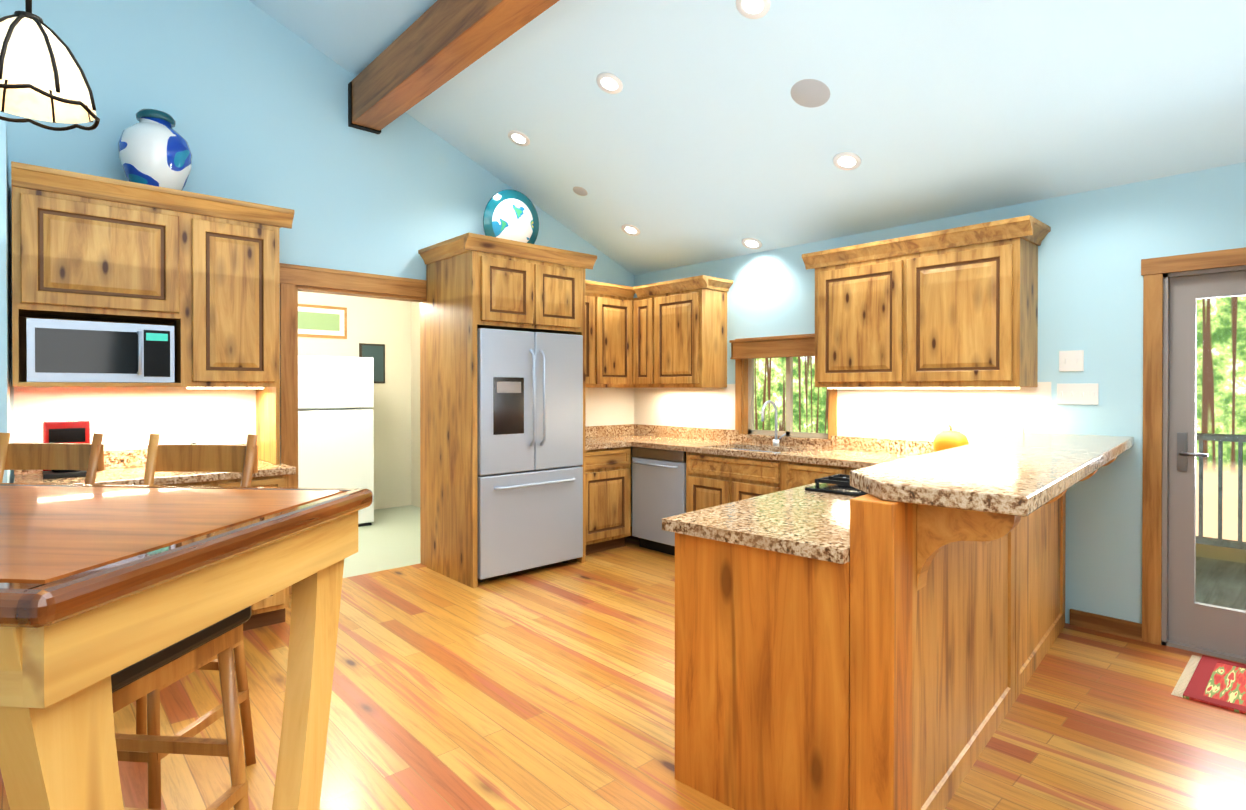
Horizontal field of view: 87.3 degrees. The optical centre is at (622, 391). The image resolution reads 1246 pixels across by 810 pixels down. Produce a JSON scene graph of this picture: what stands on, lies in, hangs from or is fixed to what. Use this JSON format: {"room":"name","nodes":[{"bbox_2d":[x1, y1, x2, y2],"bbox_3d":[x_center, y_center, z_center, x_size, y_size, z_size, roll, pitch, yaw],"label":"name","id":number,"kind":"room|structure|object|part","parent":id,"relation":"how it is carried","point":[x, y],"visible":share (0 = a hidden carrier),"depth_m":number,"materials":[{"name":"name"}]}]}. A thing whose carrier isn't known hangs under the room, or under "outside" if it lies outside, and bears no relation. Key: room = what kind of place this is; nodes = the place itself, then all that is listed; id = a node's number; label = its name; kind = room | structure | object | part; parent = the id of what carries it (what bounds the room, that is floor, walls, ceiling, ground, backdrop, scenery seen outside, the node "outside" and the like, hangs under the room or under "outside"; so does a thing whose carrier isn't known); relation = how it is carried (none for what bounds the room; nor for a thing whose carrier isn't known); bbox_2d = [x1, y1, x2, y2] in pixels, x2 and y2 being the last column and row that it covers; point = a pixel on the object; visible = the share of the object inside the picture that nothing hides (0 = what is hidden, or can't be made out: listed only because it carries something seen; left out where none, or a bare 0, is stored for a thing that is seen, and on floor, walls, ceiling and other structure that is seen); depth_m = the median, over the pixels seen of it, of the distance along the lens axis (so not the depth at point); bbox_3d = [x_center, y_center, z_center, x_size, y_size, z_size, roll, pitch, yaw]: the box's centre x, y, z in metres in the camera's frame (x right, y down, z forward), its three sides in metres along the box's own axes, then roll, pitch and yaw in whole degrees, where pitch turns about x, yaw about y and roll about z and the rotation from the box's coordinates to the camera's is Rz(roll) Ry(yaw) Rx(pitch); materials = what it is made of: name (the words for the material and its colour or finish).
{"room":"kitchen","nodes":[
{"label":"kitchen","id":0,"kind":"room"},
{"bbox_2d":[0,113,9,482],"bbox_3d":[-2.998,0.065,3.094,0.125,2.560,0.760,0,0,-43],"label":"wall","id":1,"kind":"structure","parent":0,"point":[4,315],"depth_m":2.85,"materials":[{"name":"blue paint"}]},
{"bbox_2d":[0,0,633,525],"bbox_3d":[-2.317,-1.232,4.309,6.720,5.140,0.120,0,0,-43],"label":"wall","id":2,"kind":"structure","parent":0,"point":[248,96],"depth_m":4.24,"materials":[{"name":"blue paint"}]},
{"bbox_2d":[11,161,293,463],"bbox_3d":[-2.571,-0.324,3.648,1.225,1.508,0.513,0,0,-43],"label":"upper cabinet","id":3,"kind":"object","parent":2,"relation":"attached to","point":[200,273],"depth_m":3.48,"materials":[{"name":"brown wood"}]},
{"bbox_2d":[26,318,174,382],"bbox_3d":[-2.758,-0.204,3.457,0.590,0.306,0.428,0,0,-43],"label":"microwave","id":4,"kind":"object","parent":3,"relation":"in","point":[76,351],"visible":1,"depth_m":3.31,"materials":[{"name":"silver metal"}]},
{"bbox_2d":[118,109,191,189],"bbox_3d":[-2.614,-1.325,3.656,0.340,0.492,0.340,0,0,-43],"label":"vase","id":5,"kind":"object","parent":3,"relation":"on","point":[153,148],"visible":0.77,"depth_m":3.55,"materials":[{"name":"ceramic"}]},
{"bbox_3d":[-2.344,-0.023,3.857,0.380,0.012,0.080,0,0,-43],"label":"left under-cabinet light strip","id":6,"kind":"part","parent":3,"relation":"part of","materials":[{"name":"white plastic"}]},
{"bbox_2d":[279,263,426,593],"bbox_3d":[-1.863,0.246,4.710,1.200,2.180,0.154,0,0,-43],"label":"door frame","id":7,"kind":"structure","parent":2,"relation":"attached to","point":[329,281],"depth_m":4.44,"materials":[{"name":"brown wood"}]},
{"bbox_2d":[14,382,1050,450],"bbox_3d":[-0.340,0.017,3.632,4.490,0.830,3.560,0,0,-43],"label":"backsplash","id":8,"kind":"structure","parent":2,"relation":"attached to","point":[124,418],"depth_m":4.10,"materials":[{"name":"white"}]},
{"bbox_2d":[585,280,634,387],"bbox_3d":[-0.201,-0.496,5.903,1.207,0.910,0.393,0,0,-43],"label":"upper cabinet","id":9,"kind":"object","parent":2,"relation":"attached to","point":[608,335],"visible":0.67,"depth_m":5.77,"materials":[{"name":"brown wood"}]},
{"bbox_2d":[298,291,409,509],"bbox_3d":[-3.493,0.075,6.766,2.900,2.500,0.120,0,0,-43],"label":"wall","id":10,"kind":"structure","parent":0,"point":[393,326],"depth_m":7.42,"materials":[{"name":"beige paint"}]},
{"bbox_2d":[298,304,346,338],"bbox_3d":[-3.241,-0.746,6.886,0.640,0.340,0.032,0,0,-43],"label":"landscape picture","id":11,"kind":"object","parent":10,"relation":"attached to","point":[317,321],"visible":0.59,"depth_m":6.92,"materials":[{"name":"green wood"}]},
{"bbox_2d":[359,343,384,382],"bbox_3d":[-2.800,-0.318,7.296,0.280,0.440,0.028,0,0,-43],"label":"electrical panel","id":12,"kind":"object","parent":10,"relation":"attached to","point":[376,352],"visible":0.54,"depth_m":7.31,"materials":[{"name":"grey metal"}]},
{"bbox_2d":[410,302,419,506],"bbox_3d":[-1.583,0.075,6.740,0.120,2.500,2.460,0,0,-43],"label":"wall","id":13,"kind":"structure","parent":0,"point":[414,306],"depth_m":7.55,"materials":[{"name":"beige paint"}]},
{"bbox_2d":[0,505,1245,809],"bbox_3d":[-0.438,1.380,2.186,6.840,0.060,11.070,0,0,-43],"label":"floor","id":14,"kind":"structure","parent":0,"point":[548,688],"depth_m":2.74,"materials":[{"name":"brown wood"}]},
{"bbox_2d":[0,433,103,483],"bbox_3d":[-2.202,0.753,2.265,0.472,1.195,0.533,0,0,5],"label":"stool","id":15,"kind":"object","parent":14,"relation":"on","point":[89,458],"visible":0.31,"depth_m":2.50,"materials":[{"name":"brown wood"}]},
{"bbox_2d":[111,606,251,809],"bbox_3d":[-1.174,0.939,1.464,0.472,0.831,0.472,0,0,5],"label":"stool","id":16,"kind":"object","parent":14,"relation":"on","point":[147,675],"visible":0.25,"depth_m":1.60,"materials":[{"name":"brown wood"}]},
{"bbox_2d":[0,483,372,809],"bbox_3d":[-1.771,0.818,1.521,2.000,1.070,1.000,0,0,5],"label":"pub table","id":17,"kind":"object","parent":14,"relation":"on","point":[100,585],"visible":1,"depth_m":1.25,"materials":[{"name":"brown wood"}]},
{"bbox_2d":[117,434,257,809],"bbox_3d":[-1.585,0.753,2.206,0.472,1.195,0.533,0,0,5],"label":"stool","id":18,"kind":"object","parent":14,"relation":"on","point":[243,459],"visible":0.21,"depth_m":2.37,"materials":[{"name":"brown wood"}]},
{"bbox_2d":[165,475,288,630],"bbox_3d":[-2.552,0.908,3.585,1.160,0.868,0.642,0,0,-43],"label":"base cabinet","id":19,"kind":"object","parent":14,"relation":"on","point":[269,610],"visible":0.04,"depth_m":3.69,"materials":[{"name":"brown wood"}]},
{"bbox_2d":[13,444,295,484],"bbox_3d":[-2.537,0.402,3.589,1.190,0.140,0.653,0,0,-43],"label":"countertop","id":20,"kind":"structure","parent":19,"relation":"on","point":[124,467],"depth_m":3.47,"materials":[{"name":"stone"}]},
{"bbox_2d":[42,418,89,478],"bbox_3d":[-2.886,0.288,3.384,0.180,0.289,0.245,0,0,-43],"label":"coffee maker","id":21,"kind":"object","parent":20,"relation":"on","point":[65,430],"visible":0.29,"depth_m":3.30,"materials":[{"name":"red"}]},
{"bbox_2d":[298,355,373,526],"bbox_3d":[-3.037,0.491,6.494,0.840,1.670,0.800,0,0,-43],"label":"fridge","id":22,"kind":"object","parent":14,"relation":"on","point":[335,422],"visible":0.5,"depth_m":6.26,"materials":[{"name":"white metal"}]},
{"bbox_2d":[418,233,596,587],"bbox_3d":[-0.870,0.134,5.010,1.120,2.400,0.755,0,0,-43],"label":"surround","id":23,"kind":"object","parent":14,"relation":"on","point":[474,282],"visible":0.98,"depth_m":4.68,"materials":[{"name":"brown wood"}]},
{"bbox_2d":[477,328,582,581],"bbox_3d":[-0.859,0.447,4.999,0.900,1.775,0.768,0,0,-43],"label":"fridge","id":24,"kind":"object","parent":14,"relation":"on","point":[530,439],"visible":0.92,"depth_m":4.71,"materials":[{"name":"grey metal"}]},
{"bbox_2d":[585,446,630,554],"bbox_3d":[-0.346,0.897,5.609,0.584,0.868,0.642,0,0,-43],"label":"base cabinet","id":25,"kind":"object","parent":14,"relation":"on","point":[608,494],"visible":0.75,"depth_m":5.40,"materials":[{"name":"brown wood"}]},
{"bbox_2d":[631,447,685,555],"bbox_3d":[0.486,0.898,5.532,0.671,0.866,0.595,0,0,-43],"label":"dishwasher","id":26,"kind":"object","parent":14,"relation":"on","point":[658,485],"visible":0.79,"depth_m":5.35,"materials":[{"name":"silver metal"}]},
{"bbox_2d":[686,468,781,512],"bbox_3d":[1.017,1.004,5.002,0.642,0.660,0.895,0,0,-43],"label":"base cabinet","id":27,"kind":"object","parent":14,"relation":"on","point":[712,480],"depth_m":4.81,"materials":[{"name":"brown wood"}]},
{"bbox_2d":[778,460,841,489],"bbox_3d":[1.505,0.903,4.470,0.642,0.868,0.548,0,0,-43],"label":"base cabinet","id":28,"kind":"object","parent":14,"relation":"on","point":[790,474],"depth_m":4.36,"materials":[{"name":"brown wood"}]},
{"bbox_2d":[842,467,859,474],"bbox_3d":[1.804,0.905,4.143,0.642,0.868,0.485,0,0,-43],"label":"base cabinet","id":29,"kind":"object","parent":14,"relation":"on","point":[845,470],"depth_m":4.12,"materials":[{"name":"brown wood"}]},
{"bbox_2d":[675,457,1116,809],"bbox_3d":[1.520,0.822,2.843,2.744,1.049,0.978,0,0,-43],"label":"peninsula bar","id":30,"kind":"object","parent":14,"relation":"on","point":[894,662],"visible":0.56,"depth_m":2.04,"materials":[{"name":"brown wood"}]},
{"bbox_2d":[850,432,1133,515],"bbox_3d":[1.681,0.272,2.741,0.530,0.050,2.660,0,0,42],"label":"bar","id":31,"kind":"object","parent":30,"relation":"on","point":[1023,474],"visible":1,"depth_m":2.06,"materials":[{"name":"beige stone"}]},
{"bbox_2d":[1171,655,1245,713],"bbox_3d":[3.022,1.340,2.734,0.640,0.014,1.040,0,0,-43],"label":"area rug","id":32,"kind":"object","parent":14,"relation":"on","point":[1216,682],"visible":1,"depth_m":2.99,"materials":[{"name":"red fabric"}]},
{"bbox_3d":[1.091,0.912,2.823,2.030,0.868,0.809,0,0,-43],"label":"base cabinet","id":33,"kind":"object","parent":14,"relation":"on","visible":0},
{"bbox_2d":[585,425,632,449],"bbox_3d":[-0.350,0.391,5.585,0.549,0.140,0.667,0,0,-43],"label":"countertop","id":34,"kind":"structure","parent":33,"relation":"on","point":[596,437],"depth_m":6.01,"materials":[{"name":"stone"}]},
{"bbox_2d":[609,424,934,467],"bbox_3d":[1.075,0.485,4.924,0.658,0.320,3.569,0,0,-43],"label":"countertop","id":35,"kind":"structure","parent":33,"relation":"on","point":[844,451],"depth_m":4.87,"materials":[{"name":"stone"}]},
{"bbox_2d":[761,400,785,445],"bbox_3d":[1.166,0.243,5.051,0.217,0.360,0.120,0,0,-43],"label":"faucet","id":36,"kind":"object","parent":35,"relation":"on","point":[776,441],"visible":1,"depth_m":5.11,"materials":[{"name":"silver metal"}]},
{"bbox_2d":[933,425,968,451],"bbox_3d":[2.070,0.317,4.121,0.200,0.223,0.200,0,0,-43],"label":"pumpkin","id":37,"kind":"object","parent":35,"relation":"on","point":[948,439],"visible":0.75,"depth_m":4.06,"materials":[{"name":"orange"}]},
{"bbox_2d":[662,460,895,563],"bbox_3d":[1.087,0.456,2.827,2.160,0.040,0.840,0,0,-43],"label":"countertop","id":38,"kind":"structure","parent":33,"relation":"on","point":[799,521],"depth_m":2.20,"materials":[{"name":"stone"}]},
{"bbox_2d":[805,474,867,496],"bbox_3d":[1.226,0.412,3.037,0.420,0.044,0.800,0,0,42],"label":"cooktop","id":39,"kind":"object","parent":38,"relation":"in","point":[837,484],"visible":0.27,"depth_m":2.88,"materials":[{"name":"black metal"}]},
{"bbox_2d":[249,0,1245,274],"bbox_3d":[0.451,-2.505,1.196,6.840,2.856,8.440,0,0,-43],"label":"ceiling","id":40,"kind":"structure","parent":0,"point":[703,136],"depth_m":3.70,"materials":[{"name":"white paint"}]},
{"bbox_2d":[0,0,99,130],"bbox_3d":[-1.220,-1.739,1.336,0.227,2.322,0.227,0,0,-43],"label":"pendant lamp","id":41,"kind":"object","parent":40,"relation":"hanging from","point":[43,77],"visible":1,"depth_m":1.32,"materials":[{"name":"white glass"}]},
{"bbox_2d":[348,0,558,133],"bbox_3d":[0.923,-2.002,1.631,0.216,0.309,8.199,0,0,-43],"label":"beam","id":42,"kind":"structure","parent":40,"relation":"attached to","point":[437,44],"depth_m":3.75,"materials":[{"name":"brown wood"}]},
{"bbox_2d":[508,130,529,145],"bbox_3d":[-0.760,-1.853,4.770,0.168,0.069,0.157,0,0,38],"label":"recessed light","id":43,"kind":"object","parent":40,"relation":"in","point":[518,136],"depth_m":4.76,"materials":[{"name":"white plastic"}]},
{"bbox_2d":[573,187,587,195],"bbox_3d":[-0.344,-1.610,5.236,0.125,0.049,0.116,0,0,41],"label":"ceiling speaker","id":44,"kind":"object","parent":40,"relation":"attached to","point":[580,191],"depth_m":5.23,"materials":[{"name":"grey"}]},
{"bbox_2d":[596,73,622,93],"bbox_3d":[-0.080,-1.869,3.955,0.168,0.069,0.157,0,0,38],"label":"recessed light","id":45,"kind":"object","parent":40,"relation":"in","point":[613,82],"depth_m":3.95,"materials":[{"name":"white plastic"}]},
{"bbox_2d":[622,224,639,235],"bbox_3d":[0.068,-1.390,5.601,0.168,0.069,0.157,0,0,38],"label":"recessed light","id":46,"kind":"object","parent":40,"relation":"in","point":[629,228],"depth_m":5.59,"materials":[{"name":"white plastic"}]},
{"bbox_2d":[741,237,761,248],"bbox_3d":[1.037,-1.196,5.256,0.168,0.069,0.157,0,0,38],"label":"recessed light","id":47,"kind":"object","parent":40,"relation":"in","point":[752,242],"depth_m":5.25,"materials":[{"name":"white plastic"}]},
{"bbox_2d":[736,0,770,18],"bbox_3d":[0.628,-1.872,3.153,0.168,0.069,0.157,0,0,38],"label":"recessed light","id":48,"kind":"object","parent":40,"relation":"in","point":[751,6],"depth_m":3.17,"materials":[{"name":"white plastic"}]},
{"bbox_2d":[791,79,829,107],"bbox_3d":[1.030,-1.641,3.591,0.215,0.083,0.199,0,0,41],"label":"ceiling speaker","id":49,"kind":"object","parent":40,"relation":"attached to","point":[810,93],"depth_m":3.58,"materials":[{"name":"grey plastic"}]},
{"bbox_2d":[833,152,860,169],"bbox_3d":[1.380,-1.421,4.022,0.168,0.069,0.157,0,0,38],"label":"recessed light","id":50,"kind":"object","parent":40,"relation":"in","point":[847,159],"depth_m":4.01,"materials":[{"name":"white plastic"}]},
{"bbox_2d":[634,162,1245,623],"bbox_3d":[2.927,0.103,3.482,0.120,2.480,8.200,0,0,-43],"label":"wall","id":51,"kind":"structure","parent":0,"point":[1096,248],"depth_m":3.68,"materials":[{"name":"blue paint"}]},
{"bbox_2d":[633,275,732,387],"bbox_3d":[0.491,-0.495,5.751,0.393,0.910,0.893,0,0,-43],"label":"upper cabinet","id":52,"kind":"object","parent":51,"relation":"attached to","point":[679,333],"visible":1,"depth_m":5.56,"materials":[{"name":"brown wood"}]},
{"bbox_2d":[735,333,836,442],"bbox_3d":[1.310,-0.036,5.221,0.150,0.821,0.930,0,0,-43],"label":"window","id":53,"kind":"structure","parent":51,"relation":"in","point":[741,395],"depth_m":5.33,"materials":[{"name":"brown wood"}]},
{"bbox_2d":[729,335,814,358],"bbox_3d":[1.235,-0.353,5.149,0.078,0.158,0.935,0,0,-43],"label":"window valance","id":54,"kind":"object","parent":53,"relation":"attached to","point":[788,346],"visible":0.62,"depth_m":5.15,"materials":[{"name":"brown wood"}]},
{"bbox_2d":[810,239,889,386],"bbox_3d":[1.710,-0.503,4.453,0.351,0.940,0.718,0,0,-43],"label":"upper cabinet","id":55,"kind":"object","parent":51,"relation":"attached to","point":[852,283],"depth_m":4.38,"materials":[{"name":"brown wood"}]},
{"bbox_2d":[890,216,1041,386],"bbox_3d":[2.096,-0.500,4.032,0.351,0.940,0.718,0,0,-43],"label":"upper cabinet","id":56,"kind":"object","parent":51,"relation":"attached to","point":[955,307],"depth_m":3.86,"materials":[{"name":"brown wood"}]},
{"bbox_2d":[828,387,1018,388],"bbox_3d":[1.887,-0.025,4.230,0.080,0.012,1.190,0,0,-43],"label":"under-cabinet light strip","id":57,"kind":"object","parent":56,"relation":"attached to","point":[923,387],"visible":1,"depth_m":4.15,"materials":[{"name":"white plastic"}]},
{"bbox_2d":[1059,350,1083,371],"bbox_3d":[2.579,-0.179,3.758,0.015,0.120,0.120,0,0,-43],"label":"switch plate","id":58,"kind":"object","parent":51,"relation":"attached to","point":[1073,360],"depth_m":3.76,"materials":[{"name":"white plastic"}]},
{"bbox_2d":[1057,383,1098,404],"bbox_3d":[2.599,0.011,3.737,0.015,0.120,0.200,0,0,-43],"label":"switch plate","id":59,"kind":"object","parent":51,"relation":"attached to","point":[1083,393],"depth_m":3.73,"materials":[{"name":"white plastic"}]},
{"bbox_2d":[1070,609,1141,640],"bbox_3d":[4.114,1.305,2.094,0.015,0.090,4.540,0,0,-43],"label":"baseboard","id":60,"kind":"structure","parent":51,"relation":"attached to","point":[1110,625],"depth_m":3.63,"materials":[{"name":"brown wood"}]},
{"bbox_2d":[1141,247,1245,663],"bbox_3d":[3.195,0.317,3.173,0.144,2.055,1.060,0,0,-43],"label":"door frame","id":61,"kind":"structure","parent":51,"relation":"attached to","point":[1155,490],"depth_m":3.46,"materials":[{"name":"brown wood"}]},
{"bbox_2d":[1168,271,1245,656],"bbox_3d":[3.188,0.359,3.166,0.094,1.928,0.838,0,0,-43],"label":"patio door","id":62,"kind":"structure","parent":51,"relation":"in","point":[1191,621],"depth_m":3.42,"materials":[{"name":"grey"}]},
{"label":"outside","id":63,"kind":"structure","parent":0,"visible":0},
{"bbox_2d":[754,296,1245,541],"bbox_3d":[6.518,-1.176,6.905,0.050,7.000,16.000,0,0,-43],"label":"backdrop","id":64,"kind":"structure","parent":63,"point":[807,381],"depth_m":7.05,"materials":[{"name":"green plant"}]},
{"bbox_2d":[1195,433,1245,610],"bbox_3d":[4.702,0.983,5.251,4.879,1.300,16.000,0,0,-43],"label":"deck","id":65,"kind":"object","parent":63,"point":[1218,557],"depth_m":5.06,"materials":[{"name":"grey wood"}]},
{"bbox_3d":[-0.854,-1.092,5.156,0.140,0.049,0.130,0,0,-43],"label":"plate stand","id":66,"kind":"object","parent":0,"visible":0},
{"bbox_2d":[483,189,538,243],"bbox_3d":[-0.870,-1.334,5.172,0.520,0.520,0.038,0,10,-43],"label":"decorative plate","id":67,"kind":"object","parent":66,"relation":"on","point":[510,214],"visible":0.88,"depth_m":5.14,"materials":[{"name":"ceramic"}]}
]}

